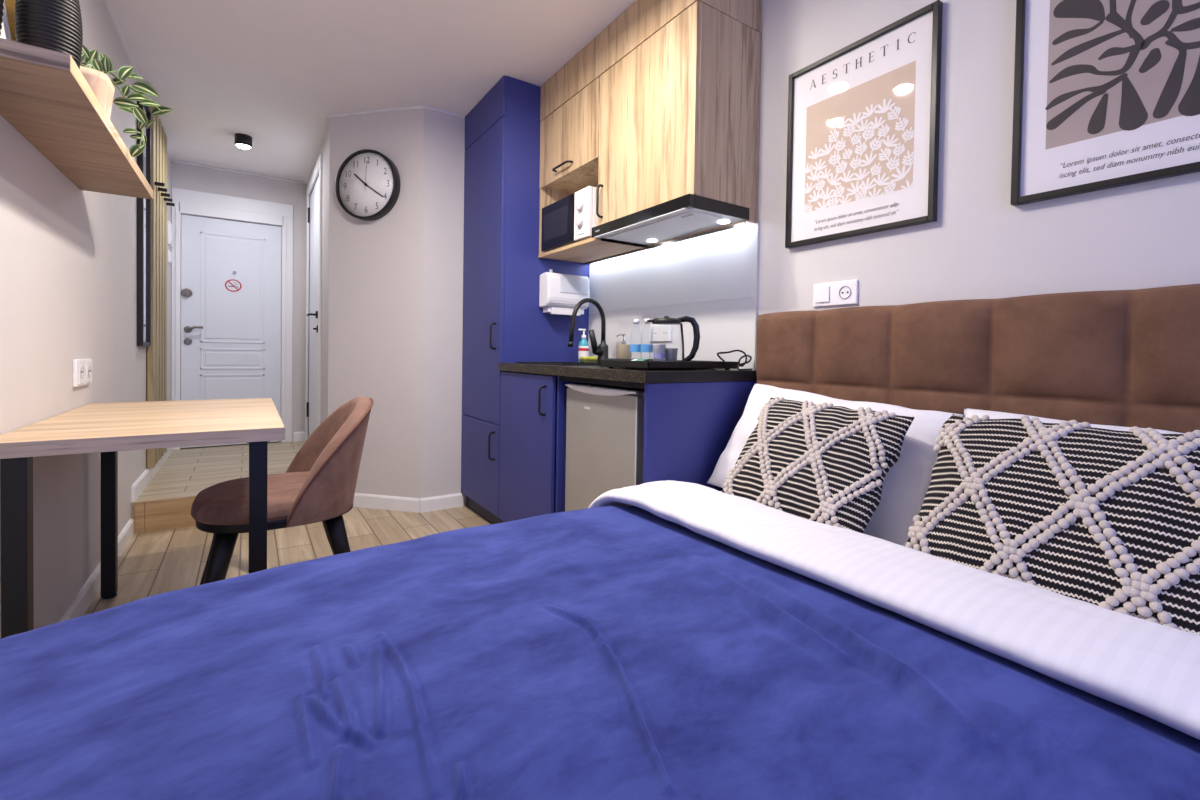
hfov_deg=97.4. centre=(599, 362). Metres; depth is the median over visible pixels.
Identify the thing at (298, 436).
baseboard
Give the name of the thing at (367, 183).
wall clock
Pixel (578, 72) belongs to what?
upper cabinet
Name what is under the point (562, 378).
support rail
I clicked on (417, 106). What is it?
trim
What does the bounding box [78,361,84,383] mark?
outlet
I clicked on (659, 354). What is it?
paper cup
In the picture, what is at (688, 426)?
end panel
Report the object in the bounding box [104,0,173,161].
trim
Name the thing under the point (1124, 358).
headboard
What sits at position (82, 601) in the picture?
baseboard
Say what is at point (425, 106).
trim
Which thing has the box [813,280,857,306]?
wall switch
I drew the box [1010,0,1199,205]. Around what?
framed poster
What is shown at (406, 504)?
baseboard
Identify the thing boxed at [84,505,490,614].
floor
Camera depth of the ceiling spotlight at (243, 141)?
3.55 m
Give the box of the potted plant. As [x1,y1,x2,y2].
[80,45,172,156]
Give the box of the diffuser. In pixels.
[236,144,250,148]
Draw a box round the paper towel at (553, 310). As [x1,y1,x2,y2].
[543,307,583,314]
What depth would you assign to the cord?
2.01 m
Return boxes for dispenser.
[539,269,589,315]
[616,334,631,358]
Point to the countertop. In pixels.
(594, 372)
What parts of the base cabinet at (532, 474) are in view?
door, handle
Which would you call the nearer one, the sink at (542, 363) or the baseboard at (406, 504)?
the sink at (542, 363)
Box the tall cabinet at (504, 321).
[461,75,589,523]
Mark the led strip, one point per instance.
(742, 223)
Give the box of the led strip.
[584,222,745,264]
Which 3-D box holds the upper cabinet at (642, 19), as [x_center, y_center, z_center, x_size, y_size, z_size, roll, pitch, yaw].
[0.304,-1.378,2.211,0.338,0.190,0.653,0,1,-34]
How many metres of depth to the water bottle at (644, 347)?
2.24 m
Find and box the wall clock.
[335,149,400,220]
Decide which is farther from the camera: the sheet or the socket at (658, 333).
the socket at (658, 333)
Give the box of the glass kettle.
[647,316,699,360]
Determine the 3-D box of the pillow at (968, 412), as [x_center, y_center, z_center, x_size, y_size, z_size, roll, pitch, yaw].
[1.053,0.306,1.028,0.243,0.361,0.707,0,1,-31]
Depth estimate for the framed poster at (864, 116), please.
1.67 m
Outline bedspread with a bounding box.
[0,506,1199,799]
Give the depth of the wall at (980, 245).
1.52 m
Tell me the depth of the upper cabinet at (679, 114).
1.99 m
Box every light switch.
[168,221,172,247]
[168,250,171,263]
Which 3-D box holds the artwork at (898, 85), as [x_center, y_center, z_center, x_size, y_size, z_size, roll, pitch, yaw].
[0.827,-0.710,1.707,0.001,0.370,0.365,0,1,-34]
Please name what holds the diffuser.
attached to the ceiling spotlight at (243, 141)
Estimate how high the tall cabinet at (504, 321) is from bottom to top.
2.398 m
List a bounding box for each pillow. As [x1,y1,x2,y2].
[707,383,963,545]
[964,408,1184,433]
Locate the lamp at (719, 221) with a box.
[718,220,728,223]
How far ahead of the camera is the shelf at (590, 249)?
2.65 m
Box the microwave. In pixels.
[541,186,597,251]
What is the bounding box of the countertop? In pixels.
[498,363,756,382]
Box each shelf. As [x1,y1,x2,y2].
[0,38,152,199]
[538,238,645,262]
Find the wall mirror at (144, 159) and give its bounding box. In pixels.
[137,91,150,345]
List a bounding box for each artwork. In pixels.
[804,61,915,212]
[1045,0,1199,149]
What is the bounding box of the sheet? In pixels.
[588,480,1199,739]
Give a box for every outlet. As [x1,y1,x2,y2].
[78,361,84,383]
[86,361,91,382]
[839,286,850,298]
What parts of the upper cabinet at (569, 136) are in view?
handle, panel, door, panel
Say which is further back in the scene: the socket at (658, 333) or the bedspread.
the socket at (658, 333)
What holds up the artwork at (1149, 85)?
attached to the framed poster at (1107, 92)
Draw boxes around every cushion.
[722,397,914,532]
[905,414,1199,634]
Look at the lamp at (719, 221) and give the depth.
2.06 m
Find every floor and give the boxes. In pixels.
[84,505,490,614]
[131,441,304,519]
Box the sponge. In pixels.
[580,357,597,362]
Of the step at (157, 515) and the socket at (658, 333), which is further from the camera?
the step at (157, 515)
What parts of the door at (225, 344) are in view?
handle, panel, panel, panel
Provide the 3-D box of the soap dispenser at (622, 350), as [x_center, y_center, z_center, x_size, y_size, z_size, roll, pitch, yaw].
[0.111,-0.060,2.477,0.076,0.150,0.072,0,1,-34]
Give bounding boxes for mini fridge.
[565,384,643,510]
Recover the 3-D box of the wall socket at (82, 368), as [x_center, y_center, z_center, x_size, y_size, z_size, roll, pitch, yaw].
[-1.823,0.033,1.846,0.016,0.093,0.241,0,1,-34]
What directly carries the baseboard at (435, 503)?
attached to the wall at (444, 134)
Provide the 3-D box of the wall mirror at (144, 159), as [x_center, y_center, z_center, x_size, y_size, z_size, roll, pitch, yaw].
[-2.537,-0.772,2.931,0.026,1.358,0.275,0,1,-34]
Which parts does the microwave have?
door, knob, knob, control panel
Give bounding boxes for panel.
[146,106,174,468]
[643,381,756,490]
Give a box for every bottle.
[578,329,588,361]
[630,319,641,358]
[640,319,652,355]
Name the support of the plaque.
on the wall shelf at (45, 96)
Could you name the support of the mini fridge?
on the floor at (162, 561)
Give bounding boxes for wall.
[0,0,170,638]
[171,162,305,441]
[305,119,329,429]
[328,108,423,497]
[420,108,465,505]
[588,0,1199,382]
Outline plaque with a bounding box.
[2,0,16,41]
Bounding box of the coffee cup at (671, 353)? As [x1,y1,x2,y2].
[665,348,677,360]
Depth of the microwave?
2.57 m
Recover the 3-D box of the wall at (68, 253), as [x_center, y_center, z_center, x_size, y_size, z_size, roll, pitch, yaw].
[-1.531,-0.237,1.306,0.100,2.500,6.782,0,1,-34]
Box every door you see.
[171,188,292,449]
[305,153,322,440]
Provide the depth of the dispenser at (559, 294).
2.85 m
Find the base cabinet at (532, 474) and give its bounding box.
[499,371,589,521]
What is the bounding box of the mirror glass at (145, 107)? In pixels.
[144,105,147,341]
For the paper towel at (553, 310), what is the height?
0.029 m
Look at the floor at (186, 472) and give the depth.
3.50 m
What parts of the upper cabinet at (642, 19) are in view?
door, door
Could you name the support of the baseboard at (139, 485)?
attached to the wall at (68, 253)
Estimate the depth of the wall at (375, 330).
3.17 m
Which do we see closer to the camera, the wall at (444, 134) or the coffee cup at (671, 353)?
the coffee cup at (671, 353)
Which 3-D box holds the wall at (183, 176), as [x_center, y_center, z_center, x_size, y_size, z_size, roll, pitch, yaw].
[-2.959,-0.362,4.367,1.120,2.400,0.100,0,1,-34]
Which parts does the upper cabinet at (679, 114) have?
handle, door, rail, panel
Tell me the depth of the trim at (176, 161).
4.27 m
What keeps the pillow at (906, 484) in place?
on the sheet
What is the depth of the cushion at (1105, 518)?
0.97 m
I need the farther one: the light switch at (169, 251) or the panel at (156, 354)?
the light switch at (169, 251)
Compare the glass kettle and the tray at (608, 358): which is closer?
the glass kettle
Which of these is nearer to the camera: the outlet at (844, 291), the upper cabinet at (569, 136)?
the outlet at (844, 291)
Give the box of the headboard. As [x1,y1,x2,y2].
[756,284,1199,432]
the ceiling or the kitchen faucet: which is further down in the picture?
the kitchen faucet
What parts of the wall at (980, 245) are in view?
edge trim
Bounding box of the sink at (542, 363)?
[516,362,599,397]
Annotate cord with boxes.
[717,350,751,370]
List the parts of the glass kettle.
lid, handle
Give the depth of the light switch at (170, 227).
3.90 m
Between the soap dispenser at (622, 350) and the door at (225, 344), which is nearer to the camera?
the soap dispenser at (622, 350)
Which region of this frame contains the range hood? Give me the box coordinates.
[591,193,748,245]
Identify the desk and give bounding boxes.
[0,398,284,638]
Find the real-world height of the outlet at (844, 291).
0.042 m
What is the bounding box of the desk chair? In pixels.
[191,396,373,584]
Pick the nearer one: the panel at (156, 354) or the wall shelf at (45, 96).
the wall shelf at (45, 96)
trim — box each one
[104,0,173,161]
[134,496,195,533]
[171,160,304,183]
[305,116,329,183]
[328,105,423,117]
[424,105,464,118]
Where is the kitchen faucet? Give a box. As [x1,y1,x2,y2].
[568,298,607,362]
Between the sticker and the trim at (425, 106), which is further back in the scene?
the sticker
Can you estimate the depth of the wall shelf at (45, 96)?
1.30 m
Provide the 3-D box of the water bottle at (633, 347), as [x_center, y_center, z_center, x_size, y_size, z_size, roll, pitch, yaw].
[0.159,-0.105,2.318,0.054,0.172,0.054,0,1,-34]
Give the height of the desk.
0.742 m
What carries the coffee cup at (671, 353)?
on the serving tray at (649, 365)
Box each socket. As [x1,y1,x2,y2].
[73,359,91,386]
[650,325,671,341]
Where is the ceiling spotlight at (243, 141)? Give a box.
[234,133,251,148]
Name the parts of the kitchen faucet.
spout, lever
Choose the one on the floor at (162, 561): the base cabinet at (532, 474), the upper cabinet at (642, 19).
the base cabinet at (532, 474)
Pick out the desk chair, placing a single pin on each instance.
(319, 484)
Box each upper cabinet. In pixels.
[538,77,654,263]
[540,37,596,120]
[596,0,761,77]
[596,1,760,246]
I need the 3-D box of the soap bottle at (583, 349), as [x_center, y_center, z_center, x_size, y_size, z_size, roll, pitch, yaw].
[-0.091,-0.097,2.942,0.057,0.186,0.057,1,1,12]
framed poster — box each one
[785,0,942,247]
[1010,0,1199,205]
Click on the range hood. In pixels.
(688, 214)
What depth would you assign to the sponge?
2.74 m
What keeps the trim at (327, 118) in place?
attached to the wall at (324, 148)
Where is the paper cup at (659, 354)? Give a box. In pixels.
[653,344,665,360]
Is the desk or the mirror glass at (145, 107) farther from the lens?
the mirror glass at (145, 107)
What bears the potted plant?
on the wall shelf at (45, 96)
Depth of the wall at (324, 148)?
3.42 m
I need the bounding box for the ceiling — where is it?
[109,0,635,181]
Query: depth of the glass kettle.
2.01 m
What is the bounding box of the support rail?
[560,376,644,388]
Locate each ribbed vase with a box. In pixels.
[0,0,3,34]
[14,0,82,69]
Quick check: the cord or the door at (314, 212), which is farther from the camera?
the door at (314, 212)
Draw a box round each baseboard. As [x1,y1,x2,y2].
[59,518,133,621]
[131,447,172,501]
[294,431,304,441]
[353,493,419,512]
[420,493,463,512]
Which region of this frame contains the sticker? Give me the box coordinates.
[225,278,241,292]
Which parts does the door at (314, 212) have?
handle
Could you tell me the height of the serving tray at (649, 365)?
0.034 m
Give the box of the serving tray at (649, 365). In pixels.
[600,360,737,370]
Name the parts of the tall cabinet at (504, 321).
door, door, door, handle, handle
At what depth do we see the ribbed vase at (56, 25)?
1.09 m
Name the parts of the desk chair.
leg, leg, seat, seat, leg, backrest, leg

